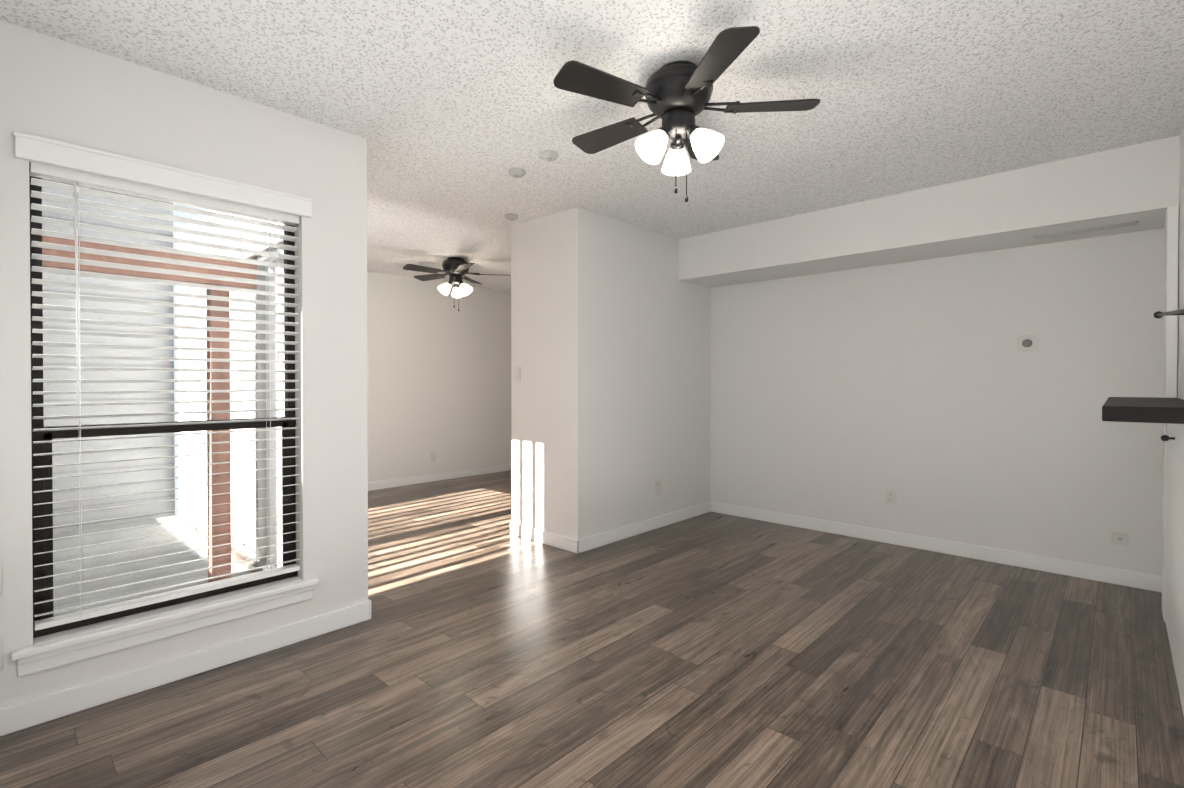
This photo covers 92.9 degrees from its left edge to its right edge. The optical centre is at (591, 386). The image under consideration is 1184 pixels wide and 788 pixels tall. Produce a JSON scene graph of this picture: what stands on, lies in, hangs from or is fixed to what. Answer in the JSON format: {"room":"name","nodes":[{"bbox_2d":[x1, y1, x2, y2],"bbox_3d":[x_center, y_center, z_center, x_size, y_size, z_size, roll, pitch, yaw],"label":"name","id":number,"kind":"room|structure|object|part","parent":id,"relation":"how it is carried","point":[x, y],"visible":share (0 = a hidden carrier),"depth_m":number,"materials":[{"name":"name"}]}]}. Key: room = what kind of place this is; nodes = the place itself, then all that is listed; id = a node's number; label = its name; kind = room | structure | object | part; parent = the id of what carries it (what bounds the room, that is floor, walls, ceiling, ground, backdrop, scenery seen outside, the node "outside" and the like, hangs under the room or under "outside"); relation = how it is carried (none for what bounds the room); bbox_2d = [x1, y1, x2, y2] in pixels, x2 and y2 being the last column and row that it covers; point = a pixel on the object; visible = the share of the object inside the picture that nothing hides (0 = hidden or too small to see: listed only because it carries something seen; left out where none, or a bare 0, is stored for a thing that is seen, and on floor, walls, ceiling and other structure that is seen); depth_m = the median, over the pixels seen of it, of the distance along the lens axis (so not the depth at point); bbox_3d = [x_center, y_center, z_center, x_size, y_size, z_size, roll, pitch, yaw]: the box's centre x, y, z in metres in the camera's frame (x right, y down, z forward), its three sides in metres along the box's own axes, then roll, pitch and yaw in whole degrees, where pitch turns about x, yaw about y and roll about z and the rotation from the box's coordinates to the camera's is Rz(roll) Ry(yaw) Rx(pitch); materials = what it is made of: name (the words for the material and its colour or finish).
{"room":"empty living room","nodes":[
{"label":"empty living room","id":0,"kind":"room"},
{"bbox_2d":[0,20,367,707],"bbox_3d":[-1.715,-0.032,2.352,0.150,2.440,1.520,0,1,43],"label":"wall","id":1,"kind":"structure","parent":0,"point":[58,90],"depth_m":2.37,"materials":[{"name":"white paint"}]},
{"bbox_2d":[0,562,2,595],"bbox_3d":[-2.034,0.656,1.893,0.020,0.116,0.072,0,1,43],"label":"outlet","id":2,"kind":"object","parent":1,"relation":"attached to","point":[1,578],"visible":1,"depth_m":1.92,"materials":[{"name":"white plastic"}]},
{"bbox_2d":[0,636,3,670],"bbox_3d":[-2.039,0.911,1.899,0.006,0.116,0.072,0,1,43],"label":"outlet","id":3,"kind":"object","parent":1,"relation":"attached to","point":[1,654],"visible":1,"depth_m":1.92,"materials":[{"name":"white plastic"}]},
{"bbox_2d":[11,131,318,676],"bbox_3d":[-1.694,0.063,2.334,0.177,1.879,1.010,0,1,43],"label":"window","id":4,"kind":"structure","parent":1,"relation":"in","point":[69,638],"depth_m":2.25,"materials":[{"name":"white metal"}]},
{"bbox_2d":[0,601,368,735],"bbox_3d":[-1.604,1.140,2.361,0.013,0.095,1.370,0,1,43],"label":"baseboard","id":5,"kind":"structure","parent":1,"relation":"attached to","point":[40,710],"depth_m":2.25,"materials":[{"name":"white paint"}]},
{"bbox_2d":[177,213,283,534],"bbox_3d":[-2.505,-0.046,4.032,3.300,2.440,0.150,0,1,43],"label":"wall","id":6,"kind":"structure","parent":0,"point":[183,417],"depth_m":4.64,"materials":[{"name":"white paint"}]},
{"bbox_2d":[231,243,283,570],"bbox_3d":[-2.180,0.162,3.701,2.230,2.030,0.050,0,1,43],"label":"door","id":7,"kind":"structure","parent":6,"relation":"in","point":[258,454],"depth_m":3.68,"materials":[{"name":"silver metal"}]},
{"bbox_2d":[230,292,233,535],"bbox_3d":[-2.617,0.173,4.193,0.088,1.940,0.002,0,0,-20],"label":"vane","id":8,"kind":"object","parent":7,"relation":"hanging from","point":[231,293],"depth_m":4.29,"materials":[{"name":"white plastic"}]},
{"bbox_2d":[234,292,241,543],"bbox_3d":[-2.529,0.173,4.111,0.088,1.940,0.002,0,0,-20],"label":"vane","id":9,"kind":"object","parent":7,"relation":"hanging from","point":[239,344],"depth_m":4.18,"materials":[{"name":"white plastic"}]},
{"bbox_2d":[242,293,245,542],"bbox_3d":[-2.427,0.174,4.015,0.088,1.940,0.002,0,0,-20],"label":"vane","id":10,"kind":"object","parent":7,"relation":"hanging from","point":[245,476],"depth_m":4.11,"materials":[{"name":"white plastic"}]},
{"bbox_2d":[246,293,253,550],"bbox_3d":[-2.332,0.175,3.926,0.088,1.940,0.002,0,0,-20],"label":"vane","id":11,"kind":"object","parent":7,"relation":"hanging from","point":[250,525],"depth_m":4.00,"materials":[{"name":"white plastic"}]},
{"bbox_2d":[250,294,255,550],"bbox_3d":[-2.237,0.176,3.837,0.088,1.940,0.002,0,0,-14],"label":"vane","id":12,"kind":"object","parent":7,"relation":"hanging from","point":[252,295],"depth_m":3.92,"materials":[{"name":"white plastic"}]},
{"bbox_2d":[266,267,273,562],"bbox_3d":[-2.055,0.177,3.666,0.088,1.940,0.002,0,0,-17],"label":"vane","id":13,"kind":"object","parent":7,"relation":"hanging from","point":[270,531],"depth_m":3.66,"materials":[{"name":"white plastic"}]},
{"bbox_2d":[270,261,281,566],"bbox_3d":[-1.953,0.178,3.571,0.088,1.940,0.002,0,0,-20],"label":"vane","id":14,"kind":"object","parent":7,"relation":"hanging from","point":[272,298],"depth_m":3.57,"materials":[{"name":"white plastic"}]},
{"bbox_2d":[278,261,284,416],"bbox_3d":[-1.851,0.178,3.475,0.088,1.940,0.002,0,0,-11],"label":"vane","id":15,"kind":"object","parent":7,"relation":"hanging from","point":[280,404],"depth_m":3.56,"materials":[{"name":"white plastic"}]},
{"bbox_2d":[368,599,370,618],"bbox_3d":[-1.186,1.136,2.917,0.163,0.095,0.013,0,1,43],"label":"baseboard","id":16,"kind":"structure","parent":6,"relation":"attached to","point":[369,609],"depth_m":2.86,"materials":[{"name":"white paint"}]},
{"bbox_2d":[267,258,510,481],"bbox_3d":[-2.263,-0.067,6.593,0.150,2.440,3.920,0,1,43],"label":"wall","id":17,"kind":"structure","parent":0,"point":[438,373],"depth_m":6.85,"materials":[{"name":"white paint"}]},
{"bbox_2d":[431,452,435,461],"bbox_3d":[-1.926,0.851,6.847,0.006,0.116,0.072,0,1,43],"label":"outlet","id":18,"kind":"object","parent":17,"relation":"attached to","point":[432,456],"visible":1,"depth_m":6.83,"materials":[{"name":"white plastic"}]},
{"bbox_2d":[368,463,510,490],"bbox_3d":[-2.255,1.107,6.492,0.013,0.095,3.770,0,1,43],"label":"baseboard","id":19,"kind":"structure","parent":17,"relation":"attached to","point":[390,483],"depth_m":6.85,"materials":[{"name":"white paint"}]},
{"bbox_2d":[0,470,1183,787],"bbox_3d":[-0.429,1.226,3.844,6.600,0.100,5.440,0,1,43],"label":"floor","id":20,"kind":"structure","parent":0,"point":[482,648],"depth_m":2.28,"materials":[{"name":"brown wood"}]},
{"bbox_2d":[1162,205,1183,715],"bbox_3d":[2.372,0.144,2.252,0.041,2.088,1.539,0,1,43],"label":"wall","id":21,"kind":"structure","parent":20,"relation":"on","point":[1173,435],"depth_m":2.67,"materials":[{"name":"white paint"}]},
{"bbox_2d":[1102,397,1183,424],"bbox_3d":[2.287,0.083,2.315,0.252,0.050,1.558,0,1,43],"label":"mantel shelf","id":22,"kind":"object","parent":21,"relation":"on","point":[1128,409],"depth_m":1.80,"materials":[{"name":"black wood"}]},
{"bbox_3d":[2.489,0.222,2.431,0.044,0.028,0.028,0,1,43],"label":"knob","id":23,"kind":"part","parent":21,"relation":"part of","materials":[{"name":"black metal"}]},
{"bbox_3d":[2.965,0.139,2.885,0.041,2.088,0.195,0,1,43],"label":"panel","id":24,"kind":"part","parent":21,"relation":"part of","materials":[{"name":"white paint"}]},
{"bbox_2d":[0,0,1183,291],"bbox_3d":[-0.429,-1.324,3.823,6.600,0.120,5.440,0,1,43],"label":"ceiling","id":25,"kind":"structure","parent":0,"point":[452,112],"depth_m":2.37,"materials":[{"name":"white paint"}]},
{"bbox_2d":[403,257,509,310],"bbox_3d":[-1.321,-1.015,5.619,0.995,0.528,1.043,0,0,-7],"label":"ceiling fan","id":26,"kind":"object","parent":25,"relation":"hanging from","point":[450,265],"depth_m":5.55,"materials":[{"name":"black metal"}]},
{"bbox_3d":[-1.457,-0.965,5.534,0.127,0.131,0.120,0,0,-7],"label":"lamp shade","id":27,"kind":"part","parent":26,"relation":"part of","materials":[{"name":"white glass"}]},
{"bbox_3d":[-1.321,-1.127,5.618,0.995,0.034,1.043,0,0,-7],"label":"fan blades in the back room","id":28,"kind":"part","parent":26,"relation":"part of","materials":[{"name":"black wood"}]},
{"bbox_3d":[-1.372,-0.967,5.734,0.126,0.131,0.130,0,0,-7],"label":"lamp shade","id":29,"kind":"part","parent":26,"relation":"part of","materials":[{"name":"white glass"}]},
{"bbox_3d":[-1.243,-0.966,5.559,0.127,0.131,0.120,0,0,-7],"label":"lamp shade","id":30,"kind":"part","parent":26,"relation":"part of","materials":[{"name":"white glass"}]},
{"bbox_2d":[504,213,517,220],"bbox_3d":[-0.596,-1.249,4.158,0.104,0.037,0.104,0,1,43],"label":"smoke detector","id":31,"kind":"object","parent":25,"relation":"attached to","point":[511,217],"visible":1,"depth_m":4.13,"materials":[{"name":"grey plastic"}]},
{"bbox_2d":[508,168,525,177],"bbox_3d":[-0.440,-1.242,3.286,0.104,0.037,0.104,0,1,43],"label":"smoke detector","id":32,"kind":"object","parent":25,"relation":"attached to","point":[516,172],"visible":1,"depth_m":3.26,"materials":[{"name":"grey plastic"}]},
{"bbox_2d":[539,150,557,161],"bbox_3d":[-0.234,-1.240,3.038,0.104,0.037,0.104,0,1,43],"label":"smoke detector","id":33,"kind":"object","parent":25,"relation":"attached to","point":[548,155],"visible":1,"depth_m":3.01,"materials":[{"name":"grey plastic"}]},
{"bbox_2d":[553,26,819,202],"bbox_3d":[0.381,-0.988,2.235,0.995,0.528,1.043,0,0,5],"label":"fan","id":34,"kind":"object","parent":25,"relation":"hanging from","point":[677,94],"visible":1,"depth_m":2.16,"materials":[{"name":"black metal"}]},
{"bbox_3d":[0.230,-0.938,2.180,0.127,0.131,0.120,0,0,5],"label":"lamp shade","id":35,"kind":"part","parent":34,"relation":"part of","materials":[{"name":"white glass"}]},
{"bbox_3d":[0.355,-0.940,2.359,0.126,0.131,0.130,0,0,5],"label":"lamp shade","id":36,"kind":"part","parent":34,"relation":"part of","materials":[{"name":"white glass"}]},
{"bbox_3d":[0.445,-0.938,2.161,0.127,0.131,0.120,0,0,5],"label":"lamp shade","id":37,"kind":"part","parent":34,"relation":"part of","materials":[{"name":"white glass"}]},
{"bbox_2d":[678,135,1179,287],"bbox_3d":[2.022,-1.091,4.029,3.000,0.350,0.530,0,1,43],"label":"soffit","id":38,"kind":"structure","parent":25,"relation":"attached to","point":[1021,207],"depth_m":3.50,"materials":[{"name":"white paint"}]},
{"bbox_2d":[1033,221,1138,238],"bbox_3d":[2.850,-0.907,3.261,0.460,0.006,0.080,0,1,43],"label":"air vent","id":39,"kind":"object","parent":38,"relation":"attached to","point":[1090,229],"visible":0.88,"depth_m":3.24,"materials":[{"name":"white metal"}]},
{"bbox_2d":[511,207,710,539],"bbox_3d":[0.449,-0.055,5.093,0.740,2.440,2.400,0,1,43],"label":"wall","id":40,"kind":"structure","parent":0,"point":[611,358],"depth_m":4.31,"materials":[{"name":"white paint"}]},
{"bbox_2d":[515,367,520,381],"bbox_3d":[-0.581,-0.099,4.410,0.072,0.116,0.006,0,1,43],"label":"light switch","id":41,"kind":"object","parent":40,"relation":"attached to","point":[519,378],"visible":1,"depth_m":4.40,"materials":[{"name":"white plastic"}]},
{"bbox_2d":[509,522,578,552],"bbox_3d":[-0.376,1.125,4.223,0.766,0.095,0.013,0,1,43],"label":"baseboard","id":42,"kind":"structure","parent":40,"relation":"attached to","point":[549,538],"depth_m":4.19,"materials":[{"name":"white paint"}]},
{"bbox_2d":[577,501,710,553],"bbox_3d":[0.504,1.122,4.611,0.013,0.095,1.783,0,1,43],"label":"baseboard","id":43,"kind":"structure","parent":40,"relation":"attached to","point":[605,538],"depth_m":4.47,"materials":[{"name":"white paint"}]},
{"bbox_2d":[656,480,660,494],"bbox_3d":[0.551,0.834,4.663,0.006,0.116,0.072,0,1,43],"label":"outlet","id":44,"kind":"object","parent":40,"relation":"attached to","point":[657,487],"visible":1,"depth_m":4.65,"materials":[{"name":"white plastic"}]},
{"bbox_2d":[710,228,1164,575],"bbox_3d":[2.310,-0.048,4.234,3.150,2.440,0.150,0,1,43],"label":"wall","id":45,"kind":"structure","parent":0,"point":[935,399],"depth_m":3.90,"materials":[{"name":"white paint"}]},
{"bbox_2d":[886,489,895,504],"bbox_3d":[2.233,0.823,4.204,0.072,0.116,0.008,0,1,43],"label":"outlet","id":46,"kind":"object","parent":45,"relation":"attached to","point":[893,491],"depth_m":4.20,"materials":[{"name":"white plastic"}]},
{"bbox_2d":[711,501,1161,592],"bbox_3d":[2.199,1.125,4.236,3.000,0.095,0.013,0,1,43],"label":"baseboard","id":47,"kind":"structure","parent":45,"relation":"attached to","point":[1139,580],"depth_m":3.88,"materials":[{"name":"white paint"}]},
{"bbox_2d":[1017,335,1037,351],"bbox_3d":[2.816,-0.283,3.639,0.105,0.105,0.022,0,1,43],"label":"thermostat","id":48,"kind":"object","parent":45,"relation":"attached to","point":[1027,342],"visible":1,"depth_m":3.64,"materials":[{"name":"white plastic"}]},
{"bbox_2d":[1112,531,1128,545],"bbox_3d":[3.146,0.904,3.350,0.075,0.075,0.006,0,1,43],"label":"outlet","id":49,"kind":"object","parent":45,"relation":"attached to","point":[1124,541],"visible":1,"depth_m":3.35,"materials":[{"name":"white plastic"}]},
{"bbox_2d":[1177,121,1183,399],"bbox_3d":[1.708,-0.025,1.399,0.150,2.440,4.810,0,1,43],"label":"wall","id":50,"kind":"structure","parent":0,"point":[1180,380],"depth_m":2.70,"materials":[{"name":"white paint"}]},
{"bbox_2d":[1153,309,1183,318],"bbox_3d":[2.180,-0.284,2.091,0.103,0.086,0.990,0,1,43],"label":"curtain rod","id":51,"kind":"object","parent":50,"relation":"attached to","point":[1158,314],"visible":1,"depth_m":2.33,"materials":[{"name":"black metal"}]},
{"label":"outside","id":52,"kind":"structure","parent":0,"visible":0},
{"bbox_2d":[42,178,256,616],"bbox_3d":[-5.942,-0.441,2.226,5.850,3.540,7.180,0,1,43],"label":"patio","id":53,"kind":"structure","parent":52,"point":[96,456],"depth_m":4.67,"materials":[{"name":"white concrete"}]},
{"bbox_3d":[-2.299,0.294,3.465,0.100,1.830,0.100,0,1,43],"label":"post","id":54,"kind":"part","parent":53,"relation":"part of","materials":[{"name":"brown wood"}]}
]}

